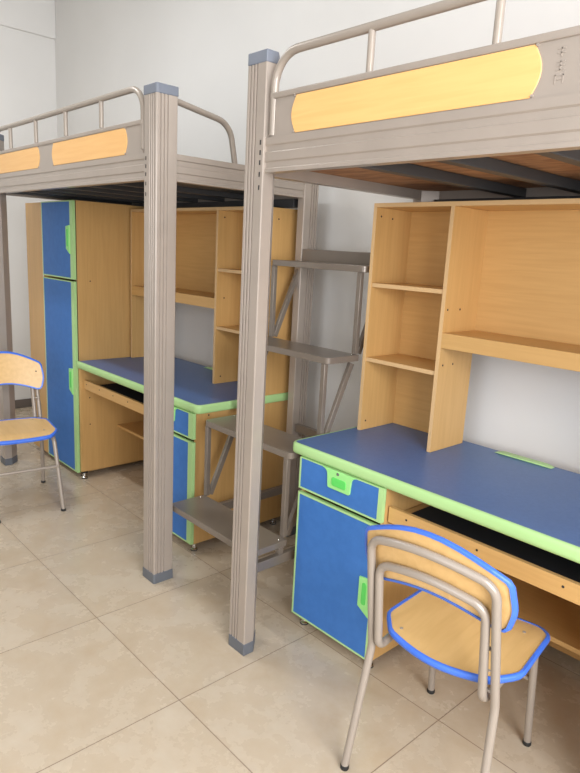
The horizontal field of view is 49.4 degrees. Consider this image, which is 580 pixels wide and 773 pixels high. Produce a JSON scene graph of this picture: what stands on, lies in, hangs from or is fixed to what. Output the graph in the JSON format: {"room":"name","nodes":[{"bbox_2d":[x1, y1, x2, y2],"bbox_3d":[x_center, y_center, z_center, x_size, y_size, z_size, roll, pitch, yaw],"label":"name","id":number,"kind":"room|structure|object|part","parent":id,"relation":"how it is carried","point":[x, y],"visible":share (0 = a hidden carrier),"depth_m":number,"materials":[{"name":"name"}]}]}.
{"room":"dormitory room","nodes":[
{"label":"dormitory room","id":0,"kind":"room"},
{"bbox_2d":[0,25,58,399],"bbox_3d":[-3.663,-1.270,4.032,4.400,3.350,0.120,-8,16,-42],"label":"wall","id":1,"kind":"structure","parent":0,"point":[27,60],"depth_m":5.16,"materials":[{"name":"white paint"}]},
{"bbox_2d":[15,398,31,407],"bbox_3d":[-3.669,0.336,4.358,4.287,0.074,0.011,-8,16,-42],"label":"baseboard","id":2,"kind":"structure","parent":1,"relation":"attached to","point":[21,403],"depth_m":5.54,"materials":[{"name":"grey tile"}]},
{"bbox_2d":[0,0,55,39],"bbox_3d":[-3.500,-2.755,3.691,4.300,0.290,0.025,-8,16,-42],"label":"wall","id":3,"kind":"structure","parent":1,"relation":"attached to","point":[37,17],"depth_m":4.99,"materials":[{"name":"white paint"}]},
{"bbox_2d":[0,406,579,772],"bbox_3d":[-1.276,1.096,1.835,4.500,0.100,7.330,-8,16,-42],"label":"floor","id":4,"kind":"structure","parent":0,"point":[105,668],"depth_m":2.21,"materials":[{"name":"beige tile"}]},
{"bbox_2d":[0,351,65,522],"bbox_3d":[-1.528,0.251,3.498,0.428,0.823,0.530,-6,15,-36],"label":"chair","id":5,"kind":"object","parent":4,"relation":"on","point":[15,368],"visible":1,"depth_m":3.61,"materials":[{"name":"brown wood"}]},
{"bbox_3d":[-1.636,-0.085,3.601,0.412,0.207,0.086,-6,15,-36],"label":"backrest","id":6,"kind":"part","parent":5,"relation":"part of","materials":[{"name":"brown wood"}]},
{"bbox_3d":[-1.522,0.239,3.474,0.391,0.034,0.379,-6,15,-36],"label":"seat","id":7,"kind":"part","parent":5,"relation":"part of","materials":[{"name":"brown wood"}]},
{"bbox_3d":[-1.651,0.226,3.666,0.423,0.769,0.112,-6,15,-36],"label":"leg frame","id":8,"kind":"part","parent":5,"relation":"part of","materials":[{"name":"beige paint"}]},
{"bbox_3d":[-1.517,0.306,3.508,0.363,0.693,0.506,-6,15,-36],"label":"leg frame","id":9,"kind":"part","parent":5,"relation":"part of","materials":[{"name":"beige paint"}]},
{"bbox_2d":[25,200,143,475],"bbox_3d":[-1.327,-0.349,4.264,0.606,1.692,0.743,-8,16,-42],"label":"wardrobe","id":10,"kind":"object","parent":4,"relation":"on","point":[79,259],"visible":0.44,"depth_m":3.91,"materials":[{"name":"brown wood"}]},
{"bbox_3d":[-1.426,-0.901,3.856,0.016,0.439,0.413,-8,16,-42],"label":"door","id":11,"kind":"part","parent":10,"relation":"part of","materials":[{"name":"blue laminate"}]},
{"bbox_3d":[-1.469,-0.085,4.032,0.016,1.180,0.413,-8,16,-42],"label":"door","id":12,"kind":"part","parent":10,"relation":"part of","materials":[{"name":"blue laminate"}]},
{"bbox_3d":[-1.311,-0.868,3.719,0.008,0.165,0.050,-8,16,-42],"label":"handle","id":13,"kind":"part","parent":10,"relation":"part of","materials":[{"name":"green plastic"}]},
{"bbox_3d":[-1.355,-0.033,3.900,0.008,0.165,0.050,-8,16,-42],"label":"handle","id":14,"kind":"part","parent":10,"relation":"part of","materials":[{"name":"green plastic"}]},
{"bbox_2d":[0,82,318,583],"bbox_3d":[-0.885,-0.373,3.563,0.887,2.080,1.974,-8,16,-42],"label":"bed","id":15,"kind":"object","parent":4,"relation":"on","point":[137,162],"visible":0.78,"depth_m":2.75,"materials":[{"name":"grey metal"}]},
{"bbox_3d":[-1.808,-0.500,3.973,0.095,2.041,0.094,-8,16,-42],"label":"post","id":16,"kind":"part","parent":15,"relation":"part of","materials":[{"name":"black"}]},
{"bbox_3d":[-1.493,-1.237,3.456,0.006,0.105,0.619,-8,16,-42],"label":"wood panel","id":17,"kind":"part","parent":15,"relation":"part of","materials":[{"name":"yellow wood"}]},
{"bbox_3d":[-1.495,-1.265,4.098,0.695,0.103,0.035,-8,16,-42],"label":"rail","id":18,"kind":"part","parent":15,"relation":"part of","materials":[{"name":"grey metal"}]},
{"bbox_3d":[-1.157,-1.039,3.132,0.035,0.103,1.782,-8,16,-42],"label":"rail","id":19,"kind":"part","parent":15,"relation":"part of","materials":[{"name":"grey metal"}]},
{"bbox_3d":[-1.159,-1.152,3.108,0.024,0.127,1.742,-8,16,-42],"label":"guard plate","id":20,"kind":"part","parent":15,"relation":"part of","materials":[{"name":"grey metal"}]},
{"bbox_3d":[-0.921,-1.076,2.848,0.006,0.105,0.764,-8,16,-42],"label":"wood panel","id":21,"kind":"part","parent":15,"relation":"part of","materials":[{"name":"yellow wood"}]},
{"bbox_3d":[-0.547,-0.145,2.631,0.095,2.041,0.094,-8,16,-42],"label":"post","id":22,"kind":"part","parent":15,"relation":"part of","materials":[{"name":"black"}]},
{"bbox_3d":[-0.540,-1.127,3.688,0.035,0.103,1.782,-8,16,-42],"label":"rail","id":23,"kind":"part","parent":15,"relation":"part of","materials":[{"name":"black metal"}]},
{"bbox_3d":[-0.202,-0.901,2.722,0.695,0.103,0.035,-8,16,-42],"label":"rail","id":24,"kind":"part","parent":15,"relation":"part of","materials":[{"name":"grey metal"}]},
{"bbox_2d":[173,249,370,572],"bbox_3d":[-0.046,0.030,2.734,0.732,1.236,0.578,-8,16,-42],"label":"staircase","id":25,"kind":"structure","parent":15,"relation":"attached to","point":[216,518],"depth_m":2.66,"materials":[{"name":"grey metal"}]},
{"bbox_3d":[-0.205,0.554,3.107,0.491,0.040,0.024,-8,16,-42],"label":"rail","id":26,"kind":"part","parent":25,"relation":"part of","materials":[{"name":"grey metal"}]},
{"bbox_3d":[0.095,0.668,2.651,0.681,0.040,0.024,-8,16,-42],"label":"rail","id":27,"kind":"part","parent":25,"relation":"part of","materials":[{"name":"grey metal"}]},
{"bbox_3d":[0.037,-0.228,3.157,0.095,2.041,0.094,-8,16,-42],"label":"post","id":28,"kind":"part","parent":15,"relation":"part of","materials":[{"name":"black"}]},
{"bbox_2d":[77,357,287,550],"bbox_3d":[-0.660,0.300,3.635,0.616,0.758,1.296,-8,16,-42],"label":"student desk","id":29,"kind":"object","parent":4,"relation":"on","point":[111,391],"visible":0.57,"depth_m":3.36,"materials":[{"name":"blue wood"}]},
{"bbox_3d":[-1.079,0.182,4.087,0.588,0.661,0.019,-8,16,-42],"label":"panel","id":30,"kind":"part","parent":29,"relation":"part of","materials":[{"name":"brown wood"}]},
{"bbox_2d":[84,380,143,414],"bbox_3d":[-0.837,0.042,3.686,0.403,0.055,0.816,-8,16,-42],"label":"keyboard tray","id":31,"kind":"object","parent":29,"relation":"on","point":[132,399],"depth_m":3.67,"materials":[{"name":"brown wood"}]},
{"bbox_2d":[117,420,143,439],"bbox_3d":[-0.716,0.313,3.872,0.325,0.016,0.827,-8,16,-42],"label":"shelf","id":32,"kind":"object","parent":29,"relation":"attached to","point":[135,427],"depth_m":4.03,"materials":[{"name":"brown wood"}]},
{"bbox_3d":[-0.611,0.476,3.171,0.016,0.503,0.362,-8,16,-42],"label":"door","id":33,"kind":"part","parent":29,"relation":"part of","materials":[{"name":"blue laminate"}]},
{"bbox_3d":[-0.594,0.145,3.099,0.016,0.114,0.362,-8,16,-42],"label":"drawer","id":34,"kind":"part","parent":29,"relation":"part of","materials":[{"name":"blue laminate"}]},
{"bbox_2d":[130,206,297,395],"bbox_3d":[-0.489,-0.526,3.559,0.224,0.916,1.263,-8,16,-42],"label":"hutch","id":35,"kind":"object","parent":29,"relation":"on","point":[209,240],"visible":0.43,"depth_m":3.37,"materials":[{"name":"brown wood"}]},
{"bbox_3d":[-0.909,-0.636,4.006,0.224,0.900,0.016,-8,16,-42],"label":"panel","id":36,"kind":"part","parent":35,"relation":"part of","materials":[{"name":"brown wood"}]},
{"bbox_2d":[132,286,214,308],"bbox_3d":[-0.611,-0.530,3.690,0.220,0.055,0.878,-8,16,-42],"label":"shelf","id":37,"kind":"object","parent":35,"relation":"attached to","point":[191,295],"depth_m":3.55,"materials":[{"name":"brown wood"}]},
{"bbox_3d":[-0.516,-0.777,3.714,0.004,0.462,0.878,-8,16,-42],"label":"panel","id":38,"kind":"part","parent":35,"relation":"part of","materials":[{"name":"brown wood"}]},
{"bbox_2d":[216,325,239,333],"bbox_3d":[-0.197,-0.289,3.272,0.216,0.016,0.336,-8,16,-42],"label":"shelf","id":39,"kind":"object","parent":35,"relation":"attached to","point":[219,328],"depth_m":3.30,"materials":[{"name":"brown wood"}]},
{"bbox_2d":[218,268,241,273],"bbox_3d":[-0.182,-0.582,3.209,0.216,0.016,0.336,-8,16,-42],"label":"shelf","id":40,"kind":"object","parent":35,"relation":"attached to","point":[220,270],"depth_m":3.23,"materials":[{"name":"brown wood"}]},
{"bbox_3d":[-0.071,-0.400,3.115,0.224,0.900,0.017,-8,16,-42],"label":"panel","id":41,"kind":"part","parent":35,"relation":"part of","materials":[{"name":"brown wood"}]},
{"bbox_2d":[228,0,579,655],"bbox_3d":[0.845,0.107,1.801,0.993,2.061,1.974,-8,16,-42],"label":"bed","id":42,"kind":"object","parent":4,"relation":"on","point":[499,120],"visible":0.94,"depth_m":1.75,"materials":[{"name":"grey metal"}]},
{"bbox_3d":[-0.117,-0.024,2.174,0.095,2.041,0.094,-8,16,-42],"label":"post","id":43,"kind":"part","parent":42,"relation":"part of","materials":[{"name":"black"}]},
{"bbox_3d":[0.235,-0.784,2.336,0.801,0.103,0.035,-8,16,-42],"label":"rail","id":44,"kind":"part","parent":42,"relation":"part of","materials":[{"name":"grey metal"}]},
{"bbox_3d":[0.265,-0.732,1.588,0.006,0.105,0.772,-8,16,-42],"label":"wood panel","id":45,"kind":"part","parent":42,"relation":"part of","materials":[{"name":"yellow wood"}]},
{"bbox_3d":[0.534,-0.553,1.334,0.035,0.103,1.782,-8,16,-42],"label":"rail","id":46,"kind":"part","parent":42,"relation":"part of","materials":[{"name":"grey metal"}]},
{"bbox_3d":[0.530,-0.666,1.312,0.024,0.127,1.738,-8,16,-42],"label":"guard plate","id":47,"kind":"part","parent":42,"relation":"part of","materials":[{"name":"grey metal"}]},
{"bbox_3d":[0.545,-0.118,2.771,0.095,2.041,0.094,-8,16,-42],"label":"post","id":48,"kind":"part","parent":42,"relation":"part of","materials":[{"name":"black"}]},
{"bbox_3d":[1.229,-0.652,1.962,0.035,0.103,1.782,-8,16,-42],"label":"rail","id":49,"kind":"part","parent":42,"relation":"part of","materials":[{"name":"grey metal"}]},
{"bbox_2d":[291,423,579,667],"bbox_3d":[0.642,0.667,2.249,0.616,0.758,1.310,-8,16,-42],"label":"student desk","id":50,"kind":"object","parent":4,"relation":"on","point":[519,515],"visible":0.71,"depth_m":2.21,"materials":[{"name":"blue wood"}]},
{"bbox_3d":[0.159,0.693,2.351,0.016,0.503,0.380,-8,16,-42],"label":"door","id":51,"kind":"part","parent":50,"relation":"part of","materials":[{"name":"blue laminate"}]},
{"bbox_3d":[0.176,0.362,2.280,0.016,0.114,0.380,-8,16,-42],"label":"drawer","id":52,"kind":"part","parent":50,"relation":"part of","materials":[{"name":"blue laminate"}]},
{"bbox_3d":[0.177,0.342,2.261,0.008,0.072,0.168,-8,16,-42],"label":"handle","id":53,"kind":"part","parent":50,"relation":"part of","materials":[{"name":"green plastic"}]},
{"bbox_3d":[0.262,0.743,2.230,0.008,0.148,0.052,-8,16,-42],"label":"handle","id":54,"kind":"part","parent":50,"relation":"part of","materials":[{"name":"green plastic"}]},
{"bbox_2d":[357,198,579,451],"bbox_3d":[0.812,-0.159,2.174,0.224,0.916,1.262,-8,16,-42],"label":"hutch","id":55,"kind":"object","parent":50,"relation":"on","point":[449,281],"visible":1,"depth_m":2.36,"materials":[{"name":"brown wood"}]},
{"bbox_3d":[0.393,-0.269,2.621,0.224,0.900,0.017,-8,16,-42],"label":"panel","id":56,"kind":"part","parent":55,"relation":"part of","materials":[{"name":"brown wood"}]},
{"bbox_2d":[366,353,435,374],"bbox_3d":[0.504,-0.092,2.527,0.216,0.016,0.336,-8,16,-42],"label":"shelf","id":57,"kind":"object","parent":55,"relation":"attached to","point":[418,362],"depth_m":2.54,"materials":[{"name":"brown wood"}]},
{"bbox_2d":[372,283,442,293],"bbox_3d":[0.519,-0.385,2.463,0.216,0.016,0.336,-8,16,-42],"label":"shelf","id":58,"kind":"object","parent":55,"relation":"attached to","point":[426,288],"depth_m":2.48,"materials":[{"name":"brown wood"}]},
{"bbox_3d":[0.593,-0.248,2.569,0.004,0.900,0.336,-8,16,-42],"label":"panel","id":59,"kind":"part","parent":55,"relation":"part of","materials":[{"name":"brown wood"}]},
{"bbox_2d":[441,330,579,371],"bbox_3d":[0.928,-0.096,2.053,0.220,0.055,0.878,-8,16,-42],"label":"shelf","id":60,"kind":"object","parent":55,"relation":"attached to","point":[539,349],"depth_m":2.15,"materials":[{"name":"brown wood"}]},
{"bbox_3d":[1.023,-0.344,2.077,0.004,0.462,0.878,-8,16,-42],"label":"panel","id":61,"kind":"part","parent":55,"relation":"part of","materials":[{"name":"brown wood"}]},
{"bbox_2d":[388,503,579,605],"bbox_3d":[0.751,0.490,1.996,0.403,0.055,0.796,-8,16,-42],"label":"keyboard tray","id":62,"kind":"object","parent":50,"relation":"on","point":[557,575],"depth_m":1.93,"materials":[{"name":"brown wood"}]},
{"bbox_2d":[496,569,579,654],"bbox_3d":[0.872,0.761,2.182,0.325,0.016,0.807,-8,16,-42],"label":"shelf","id":63,"kind":"object","parent":50,"relation":"attached to","point":[560,617],"depth_m":2.13,"materials":[{"name":"brown wood"}]},
{"bbox_3d":[1.006,0.665,2.282,0.016,0.631,0.807,-8,16,-42],"label":"panel","id":64,"kind":"part","parent":50,"relation":"part of","materials":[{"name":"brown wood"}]},
{"bbox_2d":[340,524,549,772],"bbox_3d":[0.479,0.722,1.798,0.428,0.823,0.530,13,16,39],"label":"chair","id":65,"kind":"object","parent":4,"relation":"on","point":[462,620],"visible":1,"depth_m":1.65,"materials":[{"name":"brown wood"}]},
{"bbox_3d":[0.356,0.455,1.578,0.412,0.207,0.086,13,16,39],"label":"backrest","id":66,"kind":"part","parent":65,"relation":"part of","materials":[{"name":"brown wood"}]},
{"bbox_3d":[0.475,0.773,1.823,0.363,0.693,0.506,13,16,39],"label":"leg frame","id":67,"kind":"part","parent":65,"relation":"part of","materials":[{"name":"beige paint"}]},
{"bbox_3d":[0.499,0.705,1.804,0.391,0.034,0.379,13,16,39],"label":"seat","id":68,"kind":"part","parent":65,"relation":"part of","materials":[{"name":"brown wood"}]},
{"bbox_2d":[55,0,579,473],"bbox_3d":[0.444,-0.821,2.943,0.120,3.350,7.330,-8,16,-42],"label":"wall","id":69,"kind":"structure","parent":0,"point":[202,48],"depth_m":3.19,"materials":[{"name":"white paint"}]}
]}

